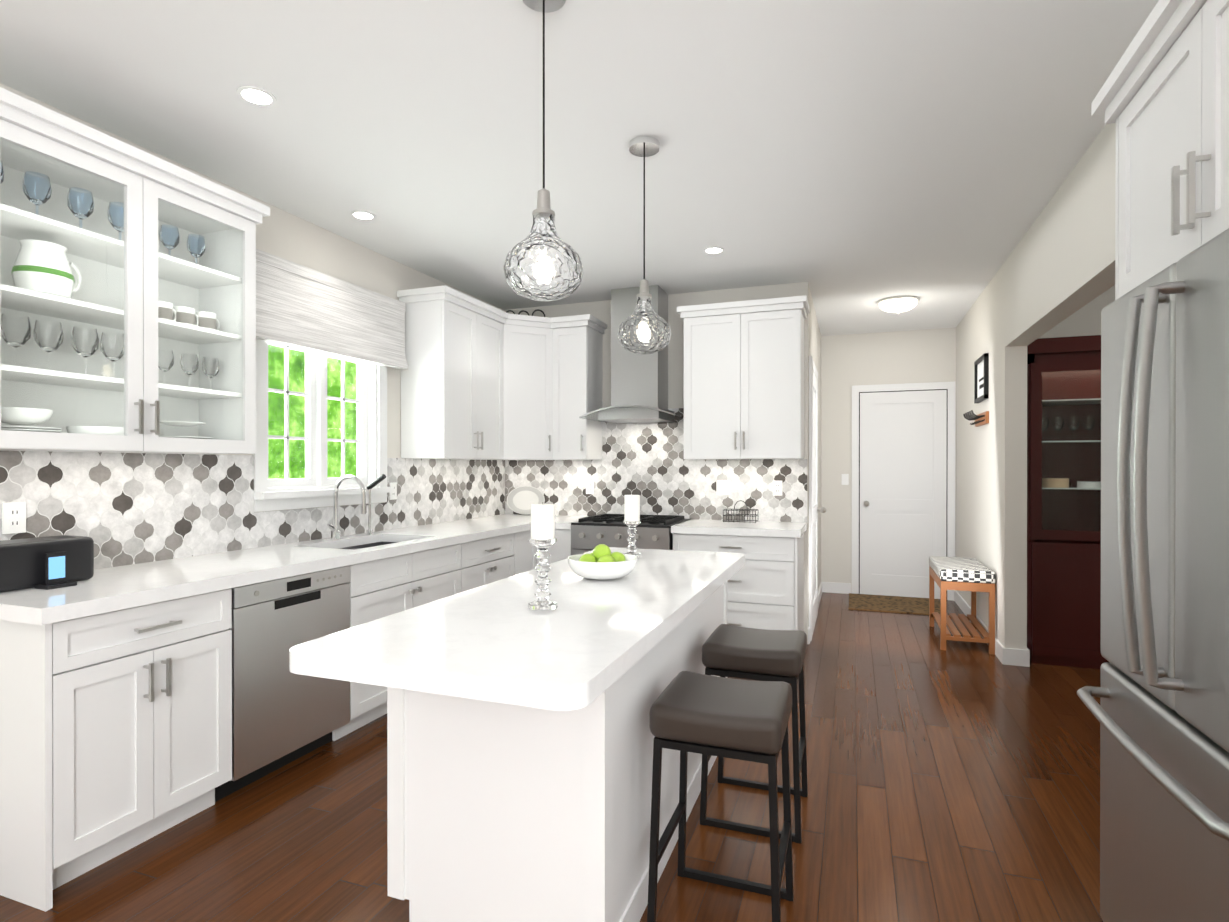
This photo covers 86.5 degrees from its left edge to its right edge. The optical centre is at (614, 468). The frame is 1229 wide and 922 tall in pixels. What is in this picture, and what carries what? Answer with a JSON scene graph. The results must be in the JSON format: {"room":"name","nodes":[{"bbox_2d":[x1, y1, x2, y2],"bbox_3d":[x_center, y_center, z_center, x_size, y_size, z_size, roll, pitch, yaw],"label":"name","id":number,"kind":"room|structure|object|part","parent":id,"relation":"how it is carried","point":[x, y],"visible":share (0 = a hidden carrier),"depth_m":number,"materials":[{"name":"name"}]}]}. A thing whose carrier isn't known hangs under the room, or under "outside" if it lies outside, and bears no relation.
{"room":"kitchen","nodes":[
{"label":"kitchen","id":0,"kind":"room"},
{"bbox_2d":[0,83,504,511],"bbox_3d":[-2.350,-0.035,2.232,0.150,2.720,7.920,0,0,20],"label":"wall","id":1,"kind":"structure","parent":0,"point":[281,233],"depth_m":3.91,"materials":[{"name":"white paint"}]},
{"bbox_2d":[2,502,25,533],"bbox_3d":[-2.196,0.179,2.389,0.008,0.114,0.070,0,0,20],"label":"electrical outlet","id":2,"kind":"object","parent":1,"relation":"attached to","point":[13,517],"visible":1,"depth_m":2.38,"materials":[{"name":"white plastic"}]},
{"bbox_2d":[253,339,393,511],"bbox_3d":[-1.724,-0.417,3.843,0.220,1.275,1.010,0,0,20],"label":"window","id":3,"kind":"structure","parent":1,"relation":"in","point":[315,486],"depth_m":3.83,"materials":[{"name":"white"}]},
{"bbox_2d":[256,249,407,369],"bbox_3d":[-1.623,-0.887,3.832,0.075,0.445,1.190,0,0,20],"label":"roman shade","id":4,"kind":"object","parent":1,"relation":"attached to","point":[301,306],"visible":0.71,"depth_m":3.72,"materials":[{"name":"white fabric"}]},
{"bbox_2d":[352,543,383,546],"bbox_3d":[-1.574,0.535,3.749,0.012,0.161,0.710,0,0,20],"label":"countertop","id":5,"kind":"structure","parent":1,"relation":"attached to","point":[353,544],"depth_m":3.93,"materials":[{"name":"white stone"}]},
{"bbox_2d":[356,547,383,554],"bbox_3d":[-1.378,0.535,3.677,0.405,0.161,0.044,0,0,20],"label":"countertop","id":6,"kind":"structure","parent":1,"relation":"attached to","point":[379,550],"depth_m":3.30,"materials":[{"name":"white stone"}]},
{"bbox_2d":[389,482,396,499],"bbox_3d":[-1.477,0.149,4.356,0.008,0.114,0.070,0,0,20],"label":"electrical outlet","id":7,"kind":"object","parent":1,"relation":"attached to","point":[392,495],"visible":0.73,"depth_m":4.36,"materials":[{"name":"white plastic"}]},
{"bbox_2d":[384,543,427,550],"bbox_3d":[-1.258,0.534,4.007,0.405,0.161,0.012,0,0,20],"label":"countertop","id":8,"kind":"structure","parent":1,"relation":"attached to","point":[387,546],"depth_m":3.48,"materials":[{"name":"white stone"}]},
{"bbox_2d":[396,291,471,458],"bbox_3d":[-1.216,-0.617,4.601,0.346,1.090,0.452,0,0,20],"label":"upper cabinet","id":9,"kind":"object","parent":1,"relation":"attached to","point":[436,385],"depth_m":4.40,"materials":[{"name":"wood"}]},
{"bbox_2d":[440,303,503,462],"bbox_3d":[-1.072,-0.618,4.933,0.388,1.090,0.501,0,0,20],"label":"upper cabinet","id":10,"kind":"object","parent":1,"relation":"attached to","point":[487,324],"depth_m":4.87,"materials":[{"name":"wood"}]},
{"bbox_2d":[504,311,555,462],"bbox_3d":[-0.766,-0.619,5.339,0.684,1.090,0.684,0,0,20],"label":"upper cabinet","id":11,"kind":"object","parent":1,"relation":"attached to","point":[529,341],"depth_m":5.16,"materials":[{"name":"wood"}]},
{"bbox_2d":[364,543,439,590],"bbox_3d":[-1.182,0.535,3.606,0.012,0.161,0.710,0,0,20],"label":"drawer front","id":12,"kind":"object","parent":0,"relation":"attached to","point":[393,566],"depth_m":3.49,"materials":[{"name":"white wood"}]},
{"bbox_2d":[0,592,1102,921],"bbox_3d":[1.147,1.375,2.118,6.800,0.100,10.100,0,0,20],"label":"floor","id":13,"kind":"structure","parent":0,"point":[956,782],"depth_m":2.44,"materials":[{"name":"brown wood"}]},
{"bbox_2d":[0,591,219,911],"bbox_3d":[-1.889,0.892,2.355,0.626,0.865,0.627,0,0,20],"label":"base cabinet","id":14,"kind":"object","parent":13,"relation":"on","point":[150,685],"depth_m":2.11,"materials":[{"name":"wood"}]},
{"bbox_2d":[0,543,375,626],"bbox_3d":[-1.749,0.433,2.693,0.656,0.049,1.412,0,0,20],"label":"countertop","id":15,"kind":"structure","parent":14,"relation":"on","point":[127,585],"depth_m":2.46,"materials":[{"name":"white stone"}]},
{"bbox_2d":[0,535,93,592],"bbox_3d":[-2.054,0.330,2.284,0.170,0.160,0.340,0,0,20],"label":"dock","id":16,"kind":"object","parent":15,"relation":"on","point":[22,563],"visible":0.77,"depth_m":2.25,"materials":[{"name":"black plastic"}]},
{"bbox_2d":[35,551,76,589],"bbox_3d":[-1.934,0.349,2.261,0.068,0.120,0.090,0,0,20],"label":"smartphone","id":17,"kind":"object","parent":16,"relation":"on","point":[55,570],"visible":0.95,"depth_m":2.25,"materials":[{"name":"black plastic"}]},
{"bbox_2d":[338,542,397,549],"bbox_3d":[-1.378,0.540,3.677,0.429,0.171,0.714,0,0,20],"label":"sink","id":18,"kind":"object","parent":15,"relation":"in","point":[352,545],"depth_m":3.89,"materials":[{"name":"grey metal"}]},
{"bbox_2d":[216,563,363,798],"bbox_3d":[-1.650,0.892,2.939,0.582,0.862,0.753,0,0,20],"label":"base cabinet","id":19,"kind":"object","parent":13,"relation":"on","point":[269,716],"depth_m":2.74,"materials":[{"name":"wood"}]},
{"bbox_2d":[228,565,350,781],"bbox_3d":[-1.647,0.842,2.938,0.588,0.762,0.629,0,0,20],"label":"dishwasher","id":20,"kind":"object","parent":19,"relation":"in","point":[274,711],"depth_m":2.75,"materials":[{"name":"silver metal"}]},
{"bbox_2d":[364,571,467,724],"bbox_3d":[-1.391,0.980,3.717,0.626,0.680,1.004,0,0,20],"label":"base cabinet","id":21,"kind":"object","parent":13,"relation":"on","point":[379,602],"depth_m":3.49,"materials":[{"name":"wood"}]},
{"bbox_2d":[440,535,511,589],"bbox_3d":[-1.123,0.886,4.450,0.626,0.865,0.793,0,0,20],"label":"base cabinet","id":22,"kind":"object","parent":13,"relation":"on","point":[486,561],"depth_m":4.25,"materials":[{"name":"wood"}]},
{"bbox_2d":[364,515,563,546],"bbox_3d":[-0.966,0.427,4.836,0.656,0.049,1.771,0,0,20],"label":"countertop","id":23,"kind":"structure","parent":22,"relation":"on","point":[455,531],"depth_m":4.27,"materials":[{"name":"white stone"}]},
{"bbox_2d":[327,474,385,539],"bbox_3d":[-1.478,0.219,3.833,0.242,0.373,0.353,0,0,20],"label":"faucet","id":24,"kind":"object","parent":23,"relation":"on","point":[335,533],"depth_m":3.75,"materials":[{"name":"silver metal"}]},
{"bbox_2d":[507,486,544,513],"bbox_3d":[-0.763,0.270,5.614,0.314,0.244,0.112,0,0,20],"label":"platter","id":25,"kind":"object","parent":23,"relation":"on","point":[521,499],"visible":0.85,"depth_m":5.62,"materials":[{"name":"grey ceramic"}]},
{"bbox_2d":[512,527,537,575],"bbox_3d":[-0.927,0.885,4.898,0.687,0.865,0.419,0,0,20],"label":"base cabinet","id":26,"kind":"object","parent":13,"relation":"on","point":[524,559],"depth_m":4.79,"materials":[{"name":"wood"}]},
{"bbox_2d":[555,515,594,526],"bbox_3d":[-0.340,0.426,5.204,0.267,0.049,0.651,0,0,20],"label":"countertop","id":27,"kind":"structure","parent":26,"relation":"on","point":[566,522],"depth_m":5.07,"materials":[{"name":"white stone"}]},
{"bbox_2d":[387,583,726,921],"bbox_3d":[-0.045,0.898,2.560,0.667,0.852,1.707,0,0,20],"label":"kitchen island","id":28,"kind":"object","parent":13,"relation":"on","point":[520,739],"depth_m":1.78,"materials":[{"name":"white wood"}]},
{"bbox_2d":[289,547,744,714],"bbox_3d":[-0.065,0.448,2.391,0.765,0.048,2.115,0,0,20],"label":"island countertop","id":29,"kind":"structure","parent":28,"relation":"on","point":[483,644],"depth_m":1.67,"materials":[{"name":"white stone"}]},
{"bbox_2d":[528,504,557,609],"bbox_3d":[-0.220,0.264,2.002,0.090,0.323,0.090,0,0,20],"label":"candle holder","id":30,"kind":"object","parent":29,"relation":"on","point":[542,539],"visible":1,"depth_m":1.98,"materials":[{"name":"clear glass"}]},
{"bbox_2d":[568,553,636,579],"bbox_3d":[-0.046,0.384,2.535,0.270,0.079,0.270,0,0,20],"label":"fruit bowl","id":31,"kind":"object","parent":29,"relation":"on","point":[602,570],"visible":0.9,"depth_m":2.43,"materials":[{"name":"white ceramic"}]},
{"bbox_2d":[579,544,625,561],"bbox_3d":[-0.049,0.344,2.542,0.162,0.101,0.160,0,0,20],"label":"apples","id":32,"kind":"object","parent":31,"relation":"in","point":[601,553],"visible":0.5,"depth_m":2.51,"materials":[{"name":"green food"}]},
{"bbox_2d":[623,495,640,556],"bbox_3d":[0.085,0.270,3.142,0.090,0.303,0.090,0,0,20],"label":"candle holder","id":33,"kind":"object","parent":29,"relation":"on","point":[631,521],"visible":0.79,"depth_m":3.12,"materials":[{"name":"clear glass"}]},
{"bbox_2d":[547,527,572,563],"bbox_3d":[-0.368,0.884,5.204,0.315,0.865,0.672,0,0,20],"label":"base cabinet","id":34,"kind":"object","parent":13,"relation":"on","point":[560,550],"depth_m":4.91,"materials":[{"name":"wood"}]},
{"bbox_2d":[571,514,690,555],"bbox_3d":[0.132,0.845,4.993,0.754,0.945,0.709,0,0,20],"label":"range","id":35,"kind":"object","parent":13,"relation":"on","point":[590,533],"visible":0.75,"depth_m":4.75,"materials":[{"name":"silver metal"}]},
{"bbox_2d":[647,671,793,921],"bbox_3d":[0.320,0.988,1.908,0.364,0.677,0.364,0,0,20],"label":"stool","id":36,"kind":"object","parent":13,"relation":"on","point":[738,719],"visible":1,"depth_m":1.80,"materials":[{"name":"brown leather"}]},
{"bbox_3d":[0.320,0.698,1.907,0.360,0.098,0.360,0,0,20],"label":"seat","id":37,"kind":"part","parent":36,"relation":"part of","materials":[{"name":"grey leather"}]},
{"bbox_2d":[671,531,804,630],"bbox_3d":[0.916,0.885,4.760,0.853,0.865,0.626,0,0,20],"label":"base cabinet","id":38,"kind":"object","parent":13,"relation":"on","point":[767,592],"depth_m":4.41,"materials":[{"name":"wood"}]},
{"bbox_2d":[672,519,806,538],"bbox_3d":[0.921,0.427,4.743,0.878,0.049,0.651,0,0,20],"label":"countertop","id":39,"kind":"structure","parent":38,"relation":"on","point":[769,527],"depth_m":4.54,"materials":[{"name":"white stone"}]},
{"bbox_2d":[723,500,757,522],"bbox_3d":[0.955,0.321,4.943,0.245,0.162,0.145,0,0,20],"label":"wire caddy","id":40,"kind":"object","parent":39,"relation":"on","point":[739,514],"visible":1,"depth_m":4.92,"materials":[{"name":"black metal"}]},
{"bbox_2d":[700,624,807,843],"bbox_3d":[0.550,0.986,2.538,0.364,0.677,0.364,0,0,20],"label":"stool","id":41,"kind":"object","parent":13,"relation":"on","point":[750,653],"visible":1,"depth_m":2.41,"materials":[{"name":"brown leather"}]},
{"bbox_3d":[0.550,0.696,2.537,0.360,0.098,0.360,0,0,20],"label":"seat","id":42,"kind":"part","parent":41,"relation":"part of","materials":[{"name":"grey leather"}]},
{"bbox_2d":[849,593,947,614],"bbox_3d":[2.712,1.308,6.316,0.840,0.012,0.760,0,0,20],"label":"rug","id":43,"kind":"object","parent":13,"relation":"on","point":[896,604],"visible":0.86,"depth_m":6.26,"materials":[{"name":"brown wicker"}]},
{"bbox_2d":[929,566,994,654],"bbox_3d":[2.669,1.067,5.053,0.345,0.500,0.780,0,0,20],"label":"bench","id":44,"kind":"object","parent":13,"relation":"on","point":[943,618],"visible":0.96,"depth_m":4.74,"materials":[{"name":"brown wood"}]},
{"bbox_2d":[929,556,994,583],"bbox_3d":[2.669,0.774,5.053,0.354,0.084,0.790,0,0,20],"label":"bench cushion","id":45,"kind":"object","parent":44,"relation":"on","point":[961,569],"visible":0.98,"depth_m":4.75,"materials":[{"name":"white fabric"}]},
{"bbox_2d":[1027,335,1109,668],"bbox_3d":[3.424,0.219,4.436,1.175,2.200,0.466,0,0,20],"label":"china cabinet","id":46,"kind":"object","parent":13,"relation":"on","point":[1063,501],"visible":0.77,"depth_m":4.43,"materials":[{"name":"red wood"}]},
{"bbox_2d":[1077,228,1228,921],"bbox_3d":[1.556,0.437,1.296,0.910,1.780,0.900,0,0,20],"label":"refrigerator","id":47,"kind":"object","parent":13,"relation":"on","point":[1160,712],"visible":1,"depth_m":1.40,"materials":[{"name":"grey metal"}]},
{"bbox_3d":[1.328,0.039,1.618,0.080,0.985,0.445,0,0,20],"label":"door","id":48,"kind":"part","parent":47,"relation":"part of","materials":[{"name":"silver metal"}]},
{"bbox_2d":[1100,662,1228,921],"bbox_3d":[1.250,0.905,1.409,0.080,0.725,0.896,0,0,20],"label":"freezer","id":49,"kind":"object","parent":47,"relation":"in","point":[1159,863],"depth_m":1.49,"materials":[{"name":"silver metal"}]},
{"bbox_3d":[1.173,0.040,1.194,0.080,0.985,0.445,0,0,20],"label":"door","id":50,"kind":"part","parent":47,"relation":"part of","materials":[{"name":"silver metal"}]},
{"bbox_2d":[0,0,1158,335],"bbox_3d":[1.147,-1.445,2.111,6.800,0.100,10.100,0,0,20],"label":"ceiling","id":51,"kind":"structure","parent":0,"point":[852,162],"depth_m":2.62,"materials":[{"name":"white paint"}]},
{"bbox_2d":[236,86,276,106],"bbox_3d":[-1.339,-1.393,2.444,0.132,0.004,0.132,0,0,20],"label":"recessed light","id":52,"kind":"object","parent":51,"relation":"in","point":[256,96],"visible":1,"depth_m":2.44,"materials":[{"name":"white plastic"}]},
{"bbox_2d":[350,210,375,219],"bbox_3d":[-1.386,-1.396,3.600,0.132,0.004,0.132,0,0,20],"label":"recessed light","id":53,"kind":"object","parent":51,"relation":"in","point":[361,215],"visible":1,"depth_m":3.60,"materials":[{"name":"white plastic"}]},
{"bbox_2d":[503,0,583,301],"bbox_3d":[-0.205,-0.943,1.893,0.232,0.902,0.232,0,0,20],"label":"pendant light","id":54,"kind":"object","parent":51,"relation":"hanging from","point":[543,262],"visible":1,"depth_m":1.83,"materials":[{"name":"clear glass"}]},
{"bbox_3d":[-0.205,-0.612,1.894,0.232,0.240,0.232,0,0,20],"label":"lamp shade","id":55,"kind":"part","parent":54,"relation":"part of","materials":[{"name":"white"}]},
{"bbox_2d":[617,136,670,353],"bbox_3d":[0.128,-0.945,2.804,0.232,0.902,0.232,0,0,20],"label":"pendant light","id":56,"kind":"object","parent":51,"relation":"hanging from","point":[644,327],"visible":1,"depth_m":2.75,"materials":[{"name":"clear glass"}]},
{"bbox_3d":[0.128,-0.615,2.805,0.232,0.240,0.232,0,0,20],"label":"lamp shade","id":57,"kind":"part","parent":56,"relation":"part of","materials":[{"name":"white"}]},
{"bbox_2d":[704,247,723,253],"bbox_3d":[0.637,-1.398,4.182,0.132,0.004,0.132,0,0,20],"label":"recessed light","id":58,"kind":"object","parent":51,"relation":"in","point":[713,250],"visible":1,"depth_m":4.18,"materials":[{"name":"white plastic"}]},
{"bbox_2d":[877,295,918,313],"bbox_3d":[2.365,-1.348,5.445,0.320,0.112,0.320,0,0,20],"label":"ceiling light","id":59,"kind":"object","parent":51,"relation":"attached to","point":[897,304],"visible":1,"depth_m":5.35,"materials":[{"name":"white glass"}]},
{"bbox_2d":[505,282,808,643],"bbox_3d":[0.265,-0.044,5.412,2.580,2.720,0.150,0,0,20],"label":"wall","id":60,"kind":"structure","parent":0,"point":[600,310],"depth_m":5.23,"materials":[{"name":"white paint"}]},
{"bbox_2d":[556,319,603,462],"bbox_3d":[-0.330,-0.619,5.337,0.348,1.090,0.388,0,0,20],"label":"upper cabinet","id":61,"kind":"object","parent":60,"relation":"attached to","point":[579,342],"depth_m":5.20,"materials":[{"name":"wood"}]},
{"bbox_2d":[586,480,593,493],"bbox_3d":[-0.208,0.156,5.488,0.070,0.114,0.008,0,0,20],"label":"electrical outlet","id":62,"kind":"object","parent":60,"relation":"attached to","point":[589,486],"visible":1,"depth_m":5.49,"materials":[{"name":"white plastic"}]},
{"bbox_2d":[579,285,683,423],"bbox_3d":[0.163,-0.887,5.073,0.755,1.028,0.528,0,0,20],"label":"range hood","id":63,"kind":"object","parent":60,"relation":"attached to","point":[639,388],"visible":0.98,"depth_m":5.05,"materials":[{"name":"silver metal"}]},
{"bbox_2d":[680,303,755,462],"bbox_3d":[0.798,-0.618,4.948,0.479,1.090,0.346,0,0,20],"label":"upper cabinet","id":64,"kind":"object","parent":60,"relation":"attached to","point":[716,424],"depth_m":4.79,"materials":[{"name":"wood"}]},
{"bbox_2d":[716,480,730,494],"bbox_3d":[0.853,0.147,5.099,0.115,0.114,0.012,0,0,20],"label":"light switch","id":65,"kind":"object","parent":60,"relation":"attached to","point":[723,487],"visible":1,"depth_m":5.10,"materials":[{"name":"white plastic"}]},
{"bbox_2d":[773,481,781,495],"bbox_3d":[1.239,0.147,4.960,0.070,0.114,0.008,0,0,20],"label":"electrical outlet","id":66,"kind":"object","parent":60,"relation":"attached to","point":[777,488],"visible":1,"depth_m":4.96,"materials":[{"name":"white plastic"}]},
{"bbox_2d":[752,299,807,462],"bbox_3d":[1.140,-0.618,4.823,0.479,1.090,0.346,0,0,20],"label":"upper cabinet","id":67,"kind":"object","parent":60,"relation":"attached to","point":[777,328],"depth_m":4.65,"materials":[{"name":"wood"}]},
{"bbox_2d":[809,288,820,590],"bbox_3d":[1.790,-0.045,6.016,0.130,2.720,2.030,0,0,20],"label":"wall","id":68,"kind":"structure","parent":0,"point":[814,342],"depth_m":6.41,"materials":[{"name":"white paint"}]},
{"bbox_2d":[809,356,825,640],"bbox_3d":[1.700,0.226,5.437,0.097,2.180,0.980,0,0,20],"label":"hall door","id":69,"kind":"structure","parent":68,"relation":"in","point":[813,493],"depth_m":5.34,"materials":[{"name":"white wood"}]},
{"bbox_2d":[818,582,822,607],"bbox_3d":[2.018,1.258,6.433,0.014,0.110,1.095,0,0,20],"label":"baseboard","id":70,"kind":"structure","parent":68,"relation":"attached to","point":[820,591],"depth_m":6.53,"materials":[{"name":"white wood"}]},
{"bbox_2d":[821,327,955,592],"bbox_3d":[2.826,-0.048,6.798,1.540,2.720,0.150,0,0,20],"label":"wall","id":71,"kind":"structure","parent":0,"point":[848,361],"depth_m":6.86,"materials":[{"name":"white paint"}]},
{"bbox_2d":[842,474,848,484],"bbox_3d":[2.422,0.112,6.858,0.070,0.114,0.012,0,0,20],"label":"light switch","id":72,"kind":"object","parent":71,"relation":"attached to","point":[845,479],"visible":1,"depth_m":6.86,"materials":[{"name":"white plastic"}]},
{"bbox_2d":[852,381,955,600],"bbox_3d":[2.924,0.223,6.630,0.970,2.180,0.097,0,0,20],"label":"end door","id":73,"kind":"structure","parent":71,"relation":"in","point":[903,475],"depth_m":6.66,"materials":[{"name":"white wood"}]},
{"bbox_2d":[956,123,1115,649],"bbox_3d":[2.610,-0.040,4.151,0.130,2.720,4.970,0,0,20],"label":"wall","id":74,"kind":"structure","parent":0,"point":[1057,267],"depth_m":4.38,"materials":[{"name":"white paint"}]},
{"bbox_2d":[963,410,988,426],"bbox_3d":[2.844,-0.397,5.151,0.115,0.107,0.470,0,0,20],"label":"rail","id":75,"kind":"object","parent":74,"relation":"attached to","point":[981,419],"visible":1,"depth_m":5.07,"materials":[{"name":"brown wood"}]},
{"bbox_2d":[954,590,1006,664],"bbox_3d":[3.006,1.261,5.448,0.014,0.110,2.240,0,0,20],"label":"baseboard","id":76,"kind":"structure","parent":74,"relation":"attached to","point":[1001,652],"depth_m":5.12,"materials":[{"name":"white wood"}]},
{"bbox_2d":[974,353,988,402],"bbox_3d":[2.884,-0.703,5.135,0.029,0.340,0.430,0,0,20],"label":"picture frame","id":77,"kind":"object","parent":74,"relation":"attached to","point":[981,378],"visible":1,"depth_m":5.10,"materials":[{"name":"black metal"}]},
{"bbox_2d":[1009,648,1029,666],"bbox_3d":[2.852,1.263,4.607,0.014,0.110,0.554,0,0,20],"label":"baseboard","id":78,"kind":"structure","parent":74,"relation":"attached to","point":[1023,655],"depth_m":4.36,"materials":[{"name":"white wood"}]},
{"bbox_2d":[1091,0,1228,299],"bbox_3d":[1.613,0.128,1.276,0.841,2.400,1.065,0,0,20],"label":"upper cabinet","id":79,"kind":"object","parent":74,"relation":"attached to","point":[1161,100],"visible":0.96,"depth_m":1.54,"materials":[{"name":"white wood"}]},
{"bbox_2d":[1038,285,1114,338],"bbox_3d":[4.145,-0.041,4.506,2.510,2.720,0.150,0,0,20],"label":"wall","id":80,"kind":"structure","parent":0,"point":[1085,320],"depth_m":4.70,"materials":[{"name":"white paint"}]},
{"label":"outside","id":81,"kind":"structure","parent":0,"visible":0},
{"bbox_2d":[268,344,356,478],"bbox_3d":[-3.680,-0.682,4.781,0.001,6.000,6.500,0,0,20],"label":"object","id":82,"kind":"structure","parent":81,"point":[333,458],"depth_m":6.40,"materials":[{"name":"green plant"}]}
]}

